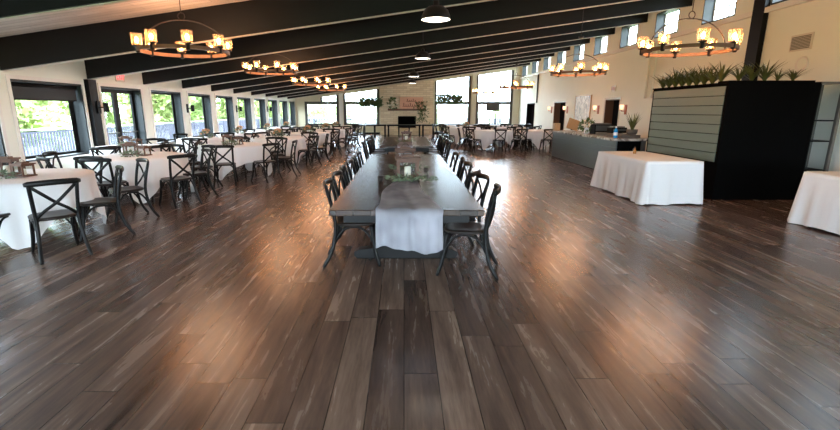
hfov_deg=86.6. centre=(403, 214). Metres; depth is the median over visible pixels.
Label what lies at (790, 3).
trim
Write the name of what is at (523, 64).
ceiling beam
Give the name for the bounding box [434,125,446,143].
dining chair
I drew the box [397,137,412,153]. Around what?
table runner
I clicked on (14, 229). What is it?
tablecloth
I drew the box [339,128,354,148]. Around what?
dining chair
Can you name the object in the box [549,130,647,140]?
countertop
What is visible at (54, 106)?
tree
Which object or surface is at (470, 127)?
dining chair
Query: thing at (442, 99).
hanging planter
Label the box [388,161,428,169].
eucalyptus garland
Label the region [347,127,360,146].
dining chair
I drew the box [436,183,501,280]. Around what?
dining chair
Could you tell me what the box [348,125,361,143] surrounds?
dining chair
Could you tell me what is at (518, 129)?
dining chair
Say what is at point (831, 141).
metal shelf
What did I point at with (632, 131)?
potted plant
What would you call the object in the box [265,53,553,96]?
ceiling beam
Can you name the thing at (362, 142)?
dining chair
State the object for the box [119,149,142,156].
eucalyptus garland
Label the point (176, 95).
window
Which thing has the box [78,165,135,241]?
dining chair
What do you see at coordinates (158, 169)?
tablecloth
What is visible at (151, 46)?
chandelier
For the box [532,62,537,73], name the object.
window
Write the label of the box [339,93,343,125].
trim
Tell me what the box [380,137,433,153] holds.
table
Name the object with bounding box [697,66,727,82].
spiky plant
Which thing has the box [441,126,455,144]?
dining chair
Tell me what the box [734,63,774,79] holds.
spiky plant
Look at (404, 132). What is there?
lantern
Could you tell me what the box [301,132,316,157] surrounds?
dining chair
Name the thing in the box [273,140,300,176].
dining chair
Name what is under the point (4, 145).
window
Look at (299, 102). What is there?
wall
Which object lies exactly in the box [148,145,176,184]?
dining chair
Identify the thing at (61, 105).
tree
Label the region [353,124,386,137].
head table
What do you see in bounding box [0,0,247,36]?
ceiling
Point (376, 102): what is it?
hanging planter
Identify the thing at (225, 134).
lantern
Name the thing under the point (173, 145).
dining chair
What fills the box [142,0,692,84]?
ceiling beam
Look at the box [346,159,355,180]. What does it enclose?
dining chair
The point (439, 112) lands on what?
tree
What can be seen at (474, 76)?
trim
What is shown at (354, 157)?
dining chair
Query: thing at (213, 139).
tablecloth
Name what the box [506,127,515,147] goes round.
dining chair
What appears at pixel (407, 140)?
eucalyptus garland
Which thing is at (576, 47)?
window
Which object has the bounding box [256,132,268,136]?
dining chair
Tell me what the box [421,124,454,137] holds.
head table
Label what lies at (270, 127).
tablecloth
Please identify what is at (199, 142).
dining chair
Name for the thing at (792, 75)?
spiky plant
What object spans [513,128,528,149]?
dining chair
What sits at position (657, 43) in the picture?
trim
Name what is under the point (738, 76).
spiky plant
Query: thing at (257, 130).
tablecloth
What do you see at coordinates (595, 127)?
coffee machine
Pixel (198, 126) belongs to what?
deck railing
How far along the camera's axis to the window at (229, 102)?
18.47 m
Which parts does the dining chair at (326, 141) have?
leg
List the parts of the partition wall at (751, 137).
corner trim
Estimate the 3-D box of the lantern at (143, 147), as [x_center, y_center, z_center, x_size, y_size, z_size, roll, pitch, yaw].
[-4.580,-1.149,7.835,0.179,0.200,0.179,3,13,11]
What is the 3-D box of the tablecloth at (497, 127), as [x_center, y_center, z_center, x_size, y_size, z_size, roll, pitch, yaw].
[5.094,-3.827,21.281,1.680,0.731,1.682,-6,14,-22]
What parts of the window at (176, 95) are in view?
sash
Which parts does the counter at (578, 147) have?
panel, post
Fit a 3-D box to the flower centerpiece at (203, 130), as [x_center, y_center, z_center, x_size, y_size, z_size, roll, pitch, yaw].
[-5.709,-2.316,12.803,0.416,0.335,0.460,0,13,0]
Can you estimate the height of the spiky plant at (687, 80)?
0.370 m
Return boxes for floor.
[0,134,839,429]
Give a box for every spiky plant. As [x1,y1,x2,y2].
[651,75,668,87]
[657,73,673,86]
[660,68,697,86]
[666,66,703,85]
[667,69,698,85]
[682,68,703,84]
[685,64,717,83]
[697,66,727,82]
[699,62,744,80]
[730,66,755,79]
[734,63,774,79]
[750,60,787,79]
[774,67,785,79]
[786,68,813,79]
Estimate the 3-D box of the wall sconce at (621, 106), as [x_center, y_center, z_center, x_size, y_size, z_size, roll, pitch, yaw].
[7.438,-3.583,15.132,0.225,0.320,0.127,0,13,0]
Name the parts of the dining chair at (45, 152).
rail, leg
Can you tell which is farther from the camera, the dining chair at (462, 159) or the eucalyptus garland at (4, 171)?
the dining chair at (462, 159)
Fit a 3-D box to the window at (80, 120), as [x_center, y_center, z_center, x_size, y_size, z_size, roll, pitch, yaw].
[-7.235,-1.926,9.059,0.330,1.650,1.980,0,13,0]
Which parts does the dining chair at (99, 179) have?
rail, leg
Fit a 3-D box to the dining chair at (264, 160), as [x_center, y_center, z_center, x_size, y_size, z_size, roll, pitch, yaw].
[-3.055,-1.174,9.845,0.592,0.860,0.478,9,16,33]
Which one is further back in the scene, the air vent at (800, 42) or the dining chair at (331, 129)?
the dining chair at (331, 129)
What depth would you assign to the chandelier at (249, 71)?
11.04 m
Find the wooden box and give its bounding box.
[553,123,559,130]
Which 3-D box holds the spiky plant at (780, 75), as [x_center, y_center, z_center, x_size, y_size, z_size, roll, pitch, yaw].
[6.357,-2.374,7.529,0.443,0.206,0.436,1,13,6]
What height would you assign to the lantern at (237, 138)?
0.200 m
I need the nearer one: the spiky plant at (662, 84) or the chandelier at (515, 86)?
the spiky plant at (662, 84)
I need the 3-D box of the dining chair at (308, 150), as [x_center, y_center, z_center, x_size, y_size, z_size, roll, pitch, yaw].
[-2.720,-1.831,12.648,0.592,0.860,0.478,7,15,28]
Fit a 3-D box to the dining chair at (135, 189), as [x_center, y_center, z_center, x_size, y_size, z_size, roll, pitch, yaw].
[-3.955,-0.364,6.398,0.478,0.860,0.592,12,17,40]
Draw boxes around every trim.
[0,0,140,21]
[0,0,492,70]
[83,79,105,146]
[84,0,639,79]
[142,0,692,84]
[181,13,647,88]
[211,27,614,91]
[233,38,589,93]
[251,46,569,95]
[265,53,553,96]
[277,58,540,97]
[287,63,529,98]
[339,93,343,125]
[471,74,476,126]
[519,0,814,78]
[536,74,538,102]
[644,44,651,97]
[650,42,658,97]
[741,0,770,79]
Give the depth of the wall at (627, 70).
11.41 m
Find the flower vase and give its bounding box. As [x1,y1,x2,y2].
[578,117,594,133]
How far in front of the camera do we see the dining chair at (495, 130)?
16.75 m
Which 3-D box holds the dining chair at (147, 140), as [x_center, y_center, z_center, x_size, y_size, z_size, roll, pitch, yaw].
[-6.229,-1.476,11.133,0.478,0.860,0.592,-3,14,-13]
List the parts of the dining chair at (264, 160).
leg, seat, leg, rail, leg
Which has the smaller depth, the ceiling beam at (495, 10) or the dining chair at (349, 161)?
the dining chair at (349, 161)
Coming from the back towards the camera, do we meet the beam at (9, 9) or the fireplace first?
the fireplace
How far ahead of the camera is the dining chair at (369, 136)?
12.12 m
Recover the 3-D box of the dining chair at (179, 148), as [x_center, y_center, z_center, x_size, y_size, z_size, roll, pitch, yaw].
[-4.865,-1.017,9.178,0.478,0.860,0.592,-1,13,-4]
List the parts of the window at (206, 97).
sash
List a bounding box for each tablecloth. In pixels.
[0,168,106,249]
[86,151,194,203]
[90,144,172,155]
[176,137,234,157]
[197,142,271,179]
[216,132,263,140]
[248,129,284,135]
[250,136,306,162]
[269,127,301,131]
[285,132,330,153]
[307,129,344,146]
[321,126,351,142]
[443,125,473,137]
[448,127,482,143]
[472,130,513,149]
[496,127,527,143]
[518,129,552,149]
[590,151,703,204]
[787,171,839,234]
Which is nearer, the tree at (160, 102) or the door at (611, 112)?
the door at (611, 112)
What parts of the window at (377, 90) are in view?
transom frame, frame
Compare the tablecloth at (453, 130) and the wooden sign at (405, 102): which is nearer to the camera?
the tablecloth at (453, 130)
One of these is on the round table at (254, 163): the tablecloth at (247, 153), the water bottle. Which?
the tablecloth at (247, 153)
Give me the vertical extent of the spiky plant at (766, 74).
0.326 m
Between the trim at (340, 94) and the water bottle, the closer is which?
the water bottle
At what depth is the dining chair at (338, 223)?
4.42 m
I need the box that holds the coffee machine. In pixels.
[590,123,612,133]
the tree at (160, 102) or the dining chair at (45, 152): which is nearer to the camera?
the dining chair at (45, 152)
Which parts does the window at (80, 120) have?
sash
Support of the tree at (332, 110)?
on the ground
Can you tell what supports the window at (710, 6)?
in the wall at (627, 70)
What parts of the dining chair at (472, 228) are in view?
leg, seat, leg, leg, rail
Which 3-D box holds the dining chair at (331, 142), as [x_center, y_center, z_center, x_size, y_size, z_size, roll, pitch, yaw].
[-2.517,-2.476,15.396,0.592,0.860,0.478,9,16,33]
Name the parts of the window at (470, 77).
frame, transom frame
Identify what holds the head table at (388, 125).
on the floor
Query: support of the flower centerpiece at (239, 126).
on the tablecloth at (235, 134)
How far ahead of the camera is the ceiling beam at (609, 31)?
16.15 m
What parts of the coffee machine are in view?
panel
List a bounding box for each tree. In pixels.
[14,100,70,154]
[34,101,70,143]
[49,101,130,132]
[66,92,165,132]
[108,93,195,141]
[188,96,226,122]
[202,98,259,121]
[255,101,290,126]
[308,98,333,122]
[325,98,362,122]
[370,107,376,122]
[437,107,446,121]
[457,105,480,118]
[488,107,508,121]
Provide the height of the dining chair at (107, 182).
0.860 m
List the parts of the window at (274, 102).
sash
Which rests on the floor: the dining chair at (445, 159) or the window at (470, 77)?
the dining chair at (445, 159)
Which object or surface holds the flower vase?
on the counter at (578, 147)
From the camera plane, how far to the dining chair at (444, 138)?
11.62 m
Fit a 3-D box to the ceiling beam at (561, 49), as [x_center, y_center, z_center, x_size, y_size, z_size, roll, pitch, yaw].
[0.225,-6.798,20.468,14.650,2.525,0.160,0,13,0]
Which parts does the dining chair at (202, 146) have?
leg, seat, leg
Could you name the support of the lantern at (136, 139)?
on the tablecloth at (147, 149)
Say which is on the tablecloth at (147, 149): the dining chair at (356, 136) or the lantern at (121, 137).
the lantern at (121, 137)
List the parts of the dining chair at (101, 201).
leg, seat, rail, leg, leg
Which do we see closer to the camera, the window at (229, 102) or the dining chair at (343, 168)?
the dining chair at (343, 168)
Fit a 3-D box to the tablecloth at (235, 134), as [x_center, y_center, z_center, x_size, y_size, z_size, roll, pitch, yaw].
[-5.706,-2.481,15.546,1.720,0.731,1.710,-9,16,-33]
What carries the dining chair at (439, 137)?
on the floor
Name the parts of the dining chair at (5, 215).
seat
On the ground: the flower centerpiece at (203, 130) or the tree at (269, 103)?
the tree at (269, 103)
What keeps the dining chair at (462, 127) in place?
on the floor
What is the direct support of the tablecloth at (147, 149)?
on the round table
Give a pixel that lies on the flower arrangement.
(390, 100)
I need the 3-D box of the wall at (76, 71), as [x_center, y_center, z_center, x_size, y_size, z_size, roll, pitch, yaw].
[-7.250,-2.926,13.077,0.300,2.780,33.800,0,13,0]
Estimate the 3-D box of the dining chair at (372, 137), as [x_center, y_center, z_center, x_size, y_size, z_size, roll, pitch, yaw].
[-0.692,-1.904,12.958,0.592,0.860,0.478,0,13,0]
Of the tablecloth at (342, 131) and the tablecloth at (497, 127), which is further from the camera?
the tablecloth at (497, 127)
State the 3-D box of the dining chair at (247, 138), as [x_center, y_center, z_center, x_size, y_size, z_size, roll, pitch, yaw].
[-4.255,-1.593,11.632,0.478,0.860,0.592,-4,14,-15]
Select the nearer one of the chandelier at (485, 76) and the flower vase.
the flower vase
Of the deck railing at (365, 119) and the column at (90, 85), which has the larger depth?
the deck railing at (365, 119)
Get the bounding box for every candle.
[3,165,9,172]
[404,165,410,176]
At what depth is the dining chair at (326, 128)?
17.35 m
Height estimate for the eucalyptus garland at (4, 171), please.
0.152 m
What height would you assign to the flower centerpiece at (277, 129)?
0.351 m
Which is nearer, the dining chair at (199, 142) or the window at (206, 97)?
the dining chair at (199, 142)
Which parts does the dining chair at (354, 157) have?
leg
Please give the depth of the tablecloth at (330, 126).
21.07 m
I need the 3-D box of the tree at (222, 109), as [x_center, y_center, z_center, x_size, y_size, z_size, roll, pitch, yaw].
[-16.364,-10.684,43.724,5.944,5.774,6.294,8,16,32]
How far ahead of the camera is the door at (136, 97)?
11.69 m
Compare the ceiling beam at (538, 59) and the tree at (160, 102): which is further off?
the tree at (160, 102)
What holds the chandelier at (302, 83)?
hanging from the ceiling
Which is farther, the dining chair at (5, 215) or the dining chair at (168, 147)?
the dining chair at (168, 147)
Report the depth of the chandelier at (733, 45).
6.58 m
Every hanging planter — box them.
[358,96,383,108]
[435,76,463,104]
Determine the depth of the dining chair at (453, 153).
7.47 m
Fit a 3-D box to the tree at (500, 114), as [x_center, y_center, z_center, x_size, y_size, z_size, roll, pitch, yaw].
[15.887,-16.715,74.331,3.370,2.681,3.720,9,16,34]
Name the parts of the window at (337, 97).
transom frame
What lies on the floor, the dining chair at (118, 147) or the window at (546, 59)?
the dining chair at (118, 147)
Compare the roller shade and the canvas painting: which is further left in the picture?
the roller shade
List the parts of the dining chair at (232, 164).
leg, rail, seat, leg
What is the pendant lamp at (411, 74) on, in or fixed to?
hanging from the ceiling
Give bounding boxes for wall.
[0,60,296,170]
[295,66,521,133]
[518,0,839,170]
[646,80,821,199]
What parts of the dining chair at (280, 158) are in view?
seat, leg, leg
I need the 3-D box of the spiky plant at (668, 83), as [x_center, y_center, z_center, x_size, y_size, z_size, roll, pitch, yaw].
[5.417,-2.759,9.132,0.607,0.286,0.725,-8,15,-31]
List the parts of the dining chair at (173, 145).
rail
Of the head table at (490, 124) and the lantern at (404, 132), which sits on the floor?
the head table at (490, 124)
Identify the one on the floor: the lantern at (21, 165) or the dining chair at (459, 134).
the dining chair at (459, 134)
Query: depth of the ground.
90.92 m
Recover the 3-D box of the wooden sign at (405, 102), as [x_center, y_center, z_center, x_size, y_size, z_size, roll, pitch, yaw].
[0.470,-7.112,28.241,1.480,0.720,0.063,0,13,0]
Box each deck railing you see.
[20,118,259,155]
[269,118,508,126]
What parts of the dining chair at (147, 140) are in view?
rail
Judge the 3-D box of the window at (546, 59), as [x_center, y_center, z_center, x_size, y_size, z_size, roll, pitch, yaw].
[7.697,-8.043,23.499,0.306,0.700,1.170,0,13,0]
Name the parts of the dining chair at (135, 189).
leg, leg, seat, leg, rail, leg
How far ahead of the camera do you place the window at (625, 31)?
15.43 m
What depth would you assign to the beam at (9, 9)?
5.02 m
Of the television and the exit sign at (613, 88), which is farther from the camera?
the television
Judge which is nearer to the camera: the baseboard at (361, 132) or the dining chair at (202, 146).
the dining chair at (202, 146)
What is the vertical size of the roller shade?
0.310 m
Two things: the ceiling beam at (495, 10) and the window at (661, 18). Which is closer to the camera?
the ceiling beam at (495, 10)
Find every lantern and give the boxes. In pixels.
[0,154,21,175]
[9,160,37,176]
[118,136,132,142]
[120,140,139,155]
[129,137,142,146]
[135,145,151,155]
[221,133,232,144]
[232,137,242,144]
[395,144,415,167]
[395,151,420,177]
[401,129,411,141]
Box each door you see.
[97,83,149,144]
[526,102,535,128]
[552,100,566,129]
[602,97,620,125]
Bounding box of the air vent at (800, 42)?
[789,32,814,51]
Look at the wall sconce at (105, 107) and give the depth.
10.15 m
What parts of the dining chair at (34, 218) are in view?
leg, leg, rail, seat, leg, leg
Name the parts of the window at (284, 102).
sash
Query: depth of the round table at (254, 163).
10.25 m
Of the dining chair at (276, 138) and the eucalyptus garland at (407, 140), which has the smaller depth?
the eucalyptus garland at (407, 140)
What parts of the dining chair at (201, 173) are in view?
leg, seat, leg, rail, leg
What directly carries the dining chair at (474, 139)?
on the floor
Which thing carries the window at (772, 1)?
in the wall at (627, 70)
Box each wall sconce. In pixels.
[96,101,108,113]
[186,104,194,112]
[593,105,599,113]
[620,105,626,113]
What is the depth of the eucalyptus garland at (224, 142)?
10.17 m
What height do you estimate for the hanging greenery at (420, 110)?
1.478 m
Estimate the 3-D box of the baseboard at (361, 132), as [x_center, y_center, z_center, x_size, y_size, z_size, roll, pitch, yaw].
[0.225,-5.422,29.532,14.650,0.120,0.020,0,13,0]
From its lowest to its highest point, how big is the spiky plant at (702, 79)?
0.361 m
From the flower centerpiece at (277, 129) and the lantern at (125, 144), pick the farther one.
the flower centerpiece at (277, 129)
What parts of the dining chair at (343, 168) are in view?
rail, leg, leg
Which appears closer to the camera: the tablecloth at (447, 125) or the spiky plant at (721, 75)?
the spiky plant at (721, 75)
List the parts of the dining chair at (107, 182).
leg, rail, seat, leg, leg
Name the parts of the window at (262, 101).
sash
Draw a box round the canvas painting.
[574,95,591,128]
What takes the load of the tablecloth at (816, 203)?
on the banquet table
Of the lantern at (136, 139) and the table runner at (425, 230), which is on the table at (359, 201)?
the table runner at (425, 230)
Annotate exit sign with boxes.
[115,75,124,81]
[611,85,616,91]
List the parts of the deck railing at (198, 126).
cap rail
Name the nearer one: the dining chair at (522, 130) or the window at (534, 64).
the dining chair at (522, 130)
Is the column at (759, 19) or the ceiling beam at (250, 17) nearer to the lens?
the ceiling beam at (250, 17)
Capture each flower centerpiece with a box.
[197,129,213,137]
[233,125,244,133]
[262,123,271,129]
[271,128,285,136]
[302,125,313,131]
[321,123,330,128]
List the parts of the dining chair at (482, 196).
leg, rail, leg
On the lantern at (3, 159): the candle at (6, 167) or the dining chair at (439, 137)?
the candle at (6, 167)
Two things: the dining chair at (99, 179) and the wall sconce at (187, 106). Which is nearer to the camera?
the dining chair at (99, 179)
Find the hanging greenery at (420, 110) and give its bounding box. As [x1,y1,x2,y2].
[413,101,429,123]
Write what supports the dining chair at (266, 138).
on the floor
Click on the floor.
(605, 310)
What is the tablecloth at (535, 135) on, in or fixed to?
on the round table
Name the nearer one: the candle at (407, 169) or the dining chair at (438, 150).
the candle at (407, 169)
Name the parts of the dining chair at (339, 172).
leg, rail, leg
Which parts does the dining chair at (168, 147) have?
rail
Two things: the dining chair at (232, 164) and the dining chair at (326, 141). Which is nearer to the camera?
the dining chair at (232, 164)
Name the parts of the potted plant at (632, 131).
pot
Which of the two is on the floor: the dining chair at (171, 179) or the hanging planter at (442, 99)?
the dining chair at (171, 179)
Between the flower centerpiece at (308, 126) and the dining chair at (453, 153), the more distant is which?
the flower centerpiece at (308, 126)
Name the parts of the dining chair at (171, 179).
leg, leg, seat, rail, leg, leg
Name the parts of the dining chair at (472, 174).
leg, rail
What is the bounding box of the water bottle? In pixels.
[613,126,617,137]
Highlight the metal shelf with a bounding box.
[802,82,839,175]
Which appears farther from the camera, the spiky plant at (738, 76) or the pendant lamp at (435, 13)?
the spiky plant at (738, 76)
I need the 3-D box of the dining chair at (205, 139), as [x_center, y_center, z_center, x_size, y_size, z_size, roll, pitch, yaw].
[-4.987,-1.487,11.181,0.592,0.860,0.478,9,16,34]
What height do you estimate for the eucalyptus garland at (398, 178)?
0.106 m
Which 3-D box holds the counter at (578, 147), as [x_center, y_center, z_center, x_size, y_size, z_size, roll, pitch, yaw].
[5.370,-1.902,12.861,0.900,0.885,4.810,0,13,0]
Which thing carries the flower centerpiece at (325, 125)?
on the tablecloth at (342, 131)
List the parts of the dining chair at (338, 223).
rail, leg, leg, seat, leg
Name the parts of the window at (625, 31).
sash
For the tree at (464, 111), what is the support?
on the ground
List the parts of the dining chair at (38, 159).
rail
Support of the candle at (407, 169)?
on the lantern at (404, 158)
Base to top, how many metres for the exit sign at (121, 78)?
0.200 m
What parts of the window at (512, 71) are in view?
frame, transom frame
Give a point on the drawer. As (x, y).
(621, 129)
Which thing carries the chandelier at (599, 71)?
hanging from the ceiling
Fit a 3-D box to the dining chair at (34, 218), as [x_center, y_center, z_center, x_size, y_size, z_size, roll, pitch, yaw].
[-3.752,0.015,4.783,0.592,0.860,0.478,12,18,41]
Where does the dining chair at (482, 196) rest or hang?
on the floor
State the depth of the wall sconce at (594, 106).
17.22 m
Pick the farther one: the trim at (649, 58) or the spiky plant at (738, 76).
the trim at (649, 58)
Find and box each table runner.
[376,154,442,252]
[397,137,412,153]
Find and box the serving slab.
[595,132,640,137]
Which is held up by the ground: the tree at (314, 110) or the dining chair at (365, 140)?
the tree at (314, 110)
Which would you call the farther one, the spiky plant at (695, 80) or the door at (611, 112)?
the door at (611, 112)
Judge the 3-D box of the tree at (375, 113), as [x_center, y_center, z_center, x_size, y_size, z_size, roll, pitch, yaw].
[-2.772,-14.720,64.292,4.306,3.425,4.753,-8,16,-32]
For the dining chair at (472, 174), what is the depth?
5.12 m
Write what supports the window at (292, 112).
in the wall at (76, 71)
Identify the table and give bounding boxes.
[243,163,256,178]
[329,154,484,257]
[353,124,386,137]
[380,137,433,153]
[387,124,420,136]
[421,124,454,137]
[490,124,524,125]
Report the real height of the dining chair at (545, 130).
0.860 m
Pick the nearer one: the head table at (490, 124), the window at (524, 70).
the head table at (490, 124)
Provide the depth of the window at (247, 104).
20.61 m
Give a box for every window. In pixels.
[0,103,12,165]
[5,74,93,166]
[148,87,185,143]
[186,91,214,136]
[214,93,235,132]
[236,95,252,132]
[253,97,267,128]
[267,98,278,126]
[279,99,288,126]
[289,100,295,126]
[304,95,338,124]
[343,89,378,124]
[434,76,471,123]
[475,70,513,123]
[522,65,527,75]
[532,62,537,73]
[543,57,550,69]
[557,51,565,65]
[573,44,584,61]
[593,36,607,55]
[619,24,638,48]
[654,9,679,38]
[701,0,736,24]
[771,0,786,4]
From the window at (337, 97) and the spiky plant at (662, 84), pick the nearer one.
the spiky plant at (662, 84)
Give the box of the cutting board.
[566,118,579,130]
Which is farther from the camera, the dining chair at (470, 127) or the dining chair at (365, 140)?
the dining chair at (470, 127)
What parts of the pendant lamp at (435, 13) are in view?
lamp shade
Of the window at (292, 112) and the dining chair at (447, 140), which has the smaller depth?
the dining chair at (447, 140)
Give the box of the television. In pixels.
[486,103,499,123]
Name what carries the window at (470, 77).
in the wall at (299, 102)
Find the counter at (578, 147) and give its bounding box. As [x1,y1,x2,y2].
[549,130,647,168]
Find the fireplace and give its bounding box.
[380,80,433,134]
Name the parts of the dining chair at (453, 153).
leg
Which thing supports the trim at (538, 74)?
attached to the wall at (627, 70)
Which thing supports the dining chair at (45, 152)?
on the floor
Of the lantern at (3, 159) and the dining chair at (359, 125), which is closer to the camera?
the lantern at (3, 159)
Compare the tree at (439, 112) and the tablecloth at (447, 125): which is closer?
the tablecloth at (447, 125)
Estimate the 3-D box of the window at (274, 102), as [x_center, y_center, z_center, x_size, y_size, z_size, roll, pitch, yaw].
[-7.235,-5.472,24.164,0.330,1.650,1.870,0,13,0]
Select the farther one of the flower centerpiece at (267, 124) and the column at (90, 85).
the flower centerpiece at (267, 124)
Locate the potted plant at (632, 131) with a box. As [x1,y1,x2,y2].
[625,112,642,134]
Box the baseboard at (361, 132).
[361,132,439,133]
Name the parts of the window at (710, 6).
sash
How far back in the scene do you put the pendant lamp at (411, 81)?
21.57 m
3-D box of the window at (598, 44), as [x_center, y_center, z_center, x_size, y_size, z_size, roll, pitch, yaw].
[7.697,-6.535,17.073,0.306,0.700,1.170,0,13,0]
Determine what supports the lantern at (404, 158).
on the table runner at (425, 230)
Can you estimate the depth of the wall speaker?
8.43 m
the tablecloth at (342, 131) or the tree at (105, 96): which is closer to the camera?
the tablecloth at (342, 131)
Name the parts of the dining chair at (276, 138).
leg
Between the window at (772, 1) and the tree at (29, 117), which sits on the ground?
the tree at (29, 117)
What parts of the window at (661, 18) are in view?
sash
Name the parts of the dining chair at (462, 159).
leg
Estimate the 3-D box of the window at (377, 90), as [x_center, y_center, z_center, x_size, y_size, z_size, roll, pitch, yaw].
[-2.785,-7.069,29.192,2.330,2.282,0.130,0,13,0]
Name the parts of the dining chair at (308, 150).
leg, leg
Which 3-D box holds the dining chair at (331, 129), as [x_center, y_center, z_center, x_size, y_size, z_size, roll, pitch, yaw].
[-2.750,-2.838,16.937,0.478,0.860,0.592,10,17,37]
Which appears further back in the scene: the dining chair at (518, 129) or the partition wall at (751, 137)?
the dining chair at (518, 129)
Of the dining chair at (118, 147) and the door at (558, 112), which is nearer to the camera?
the dining chair at (118, 147)
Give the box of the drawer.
[607,126,626,132]
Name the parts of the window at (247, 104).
sash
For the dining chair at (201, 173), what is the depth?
8.06 m
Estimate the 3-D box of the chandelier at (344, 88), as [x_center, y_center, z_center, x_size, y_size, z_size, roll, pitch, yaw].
[-3.200,-5.925,19.564,1.306,0.906,1.306,-2,13,-7]
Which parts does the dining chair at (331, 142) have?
leg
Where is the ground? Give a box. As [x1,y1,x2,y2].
[51,118,508,150]
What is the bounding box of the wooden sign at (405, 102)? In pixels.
[400,97,422,108]
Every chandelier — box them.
[132,0,231,58]
[244,53,297,75]
[292,71,329,85]
[317,80,345,90]
[473,75,496,93]
[499,54,532,88]
[550,9,606,76]
[638,1,739,57]
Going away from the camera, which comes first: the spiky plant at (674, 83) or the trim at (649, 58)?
the spiky plant at (674, 83)
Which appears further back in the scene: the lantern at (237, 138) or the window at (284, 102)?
the window at (284, 102)
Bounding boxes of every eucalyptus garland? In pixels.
[0,169,18,178]
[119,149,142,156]
[221,139,238,144]
[384,172,437,181]
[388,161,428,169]
[396,137,415,141]
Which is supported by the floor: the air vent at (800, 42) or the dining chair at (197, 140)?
the dining chair at (197, 140)
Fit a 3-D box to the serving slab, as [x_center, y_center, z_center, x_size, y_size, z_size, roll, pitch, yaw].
[5.460,-2.058,11.432,0.460,0.070,1.500,0,13,0]
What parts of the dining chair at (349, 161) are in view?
rail, leg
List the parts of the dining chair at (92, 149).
rail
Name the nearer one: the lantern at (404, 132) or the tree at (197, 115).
the lantern at (404, 132)
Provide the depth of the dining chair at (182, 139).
11.41 m
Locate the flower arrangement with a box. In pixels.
[387,97,397,109]
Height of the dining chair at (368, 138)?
0.860 m
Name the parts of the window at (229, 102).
sash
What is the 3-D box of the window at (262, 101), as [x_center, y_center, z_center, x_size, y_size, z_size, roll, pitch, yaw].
[-7.235,-4.969,22.022,0.330,1.650,1.870,0,13,0]
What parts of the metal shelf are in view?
post, shelf, post, shelf, shelf, post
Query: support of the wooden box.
on the counter at (578, 147)
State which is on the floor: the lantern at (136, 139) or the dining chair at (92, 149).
the dining chair at (92, 149)
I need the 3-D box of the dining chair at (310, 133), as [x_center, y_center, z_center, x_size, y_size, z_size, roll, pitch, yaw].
[-3.049,-2.193,14.188,0.478,0.860,0.592,11,17,40]
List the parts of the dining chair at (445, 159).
leg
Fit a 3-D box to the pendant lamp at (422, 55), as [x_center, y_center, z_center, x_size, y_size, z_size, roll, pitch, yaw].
[0.500,-4.647,11.698,0.400,1.022,0.400,0,13,0]
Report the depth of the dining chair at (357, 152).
7.52 m
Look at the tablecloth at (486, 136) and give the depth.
17.46 m
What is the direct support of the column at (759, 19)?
attached to the wall at (627, 70)
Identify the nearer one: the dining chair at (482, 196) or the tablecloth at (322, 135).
the dining chair at (482, 196)
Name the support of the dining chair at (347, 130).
on the floor
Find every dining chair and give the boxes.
[0,213,10,226]
[22,178,92,264]
[36,156,93,206]
[42,151,62,167]
[73,156,112,218]
[78,158,135,214]
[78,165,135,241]
[89,147,116,186]
[96,146,121,187]
[106,158,159,223]
[145,138,165,143]
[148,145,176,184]
[159,154,202,208]
[160,144,181,187]
[171,144,207,183]
[173,133,187,143]
[177,148,218,199]
[181,138,200,153]
[184,145,223,190]
[188,138,198,157]
[188,141,207,176]
[190,138,207,170]
[209,145,238,186]
[232,137,249,171]
[251,143,283,182]
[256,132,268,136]
[262,137,290,172]
[265,137,285,167]
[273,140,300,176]
[296,135,321,166]
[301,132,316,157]
[305,132,319,160]
[311,133,330,162]
[321,131,341,156]
[323,128,334,149]
[323,178,381,267]
[331,129,341,150]
[331,170,381,245]
[334,130,349,153]
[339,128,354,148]
[340,164,385,231]
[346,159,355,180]
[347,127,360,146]
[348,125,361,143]
[351,155,359,173]
[356,151,363,167]
[361,141,367,159]
[364,139,370,157]
[366,137,386,153]
[369,136,387,153]
[370,135,384,149]
[424,135,441,153]
[425,136,443,153]
[426,137,445,154]
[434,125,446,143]
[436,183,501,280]
[440,139,448,157]
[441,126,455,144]
[443,141,451,164]
[443,173,489,255]
[449,152,458,172]
[456,128,470,148]
[456,157,465,178]
[460,161,472,218]
[461,127,477,147]
[464,127,475,145]
[464,129,482,150]
[466,168,480,244]
[491,129,506,151]
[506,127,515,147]
[509,129,527,151]
[513,126,522,144]
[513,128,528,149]
[515,128,531,150]
[539,129,552,151]
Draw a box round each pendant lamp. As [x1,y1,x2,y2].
[408,78,415,83]
[409,69,418,76]
[415,48,429,59]
[421,0,449,22]
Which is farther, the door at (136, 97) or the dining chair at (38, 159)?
the door at (136, 97)
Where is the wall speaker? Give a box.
[795,56,808,71]
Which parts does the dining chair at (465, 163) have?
leg, rail, leg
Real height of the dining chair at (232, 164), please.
0.860 m
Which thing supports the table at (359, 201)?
on the floor
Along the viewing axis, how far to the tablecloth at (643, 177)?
7.37 m
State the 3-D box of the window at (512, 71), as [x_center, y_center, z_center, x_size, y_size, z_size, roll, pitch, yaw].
[5.905,-7.644,29.057,2.390,3.464,0.130,0,13,0]
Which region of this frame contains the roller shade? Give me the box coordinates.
[11,82,76,100]
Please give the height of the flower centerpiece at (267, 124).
0.335 m

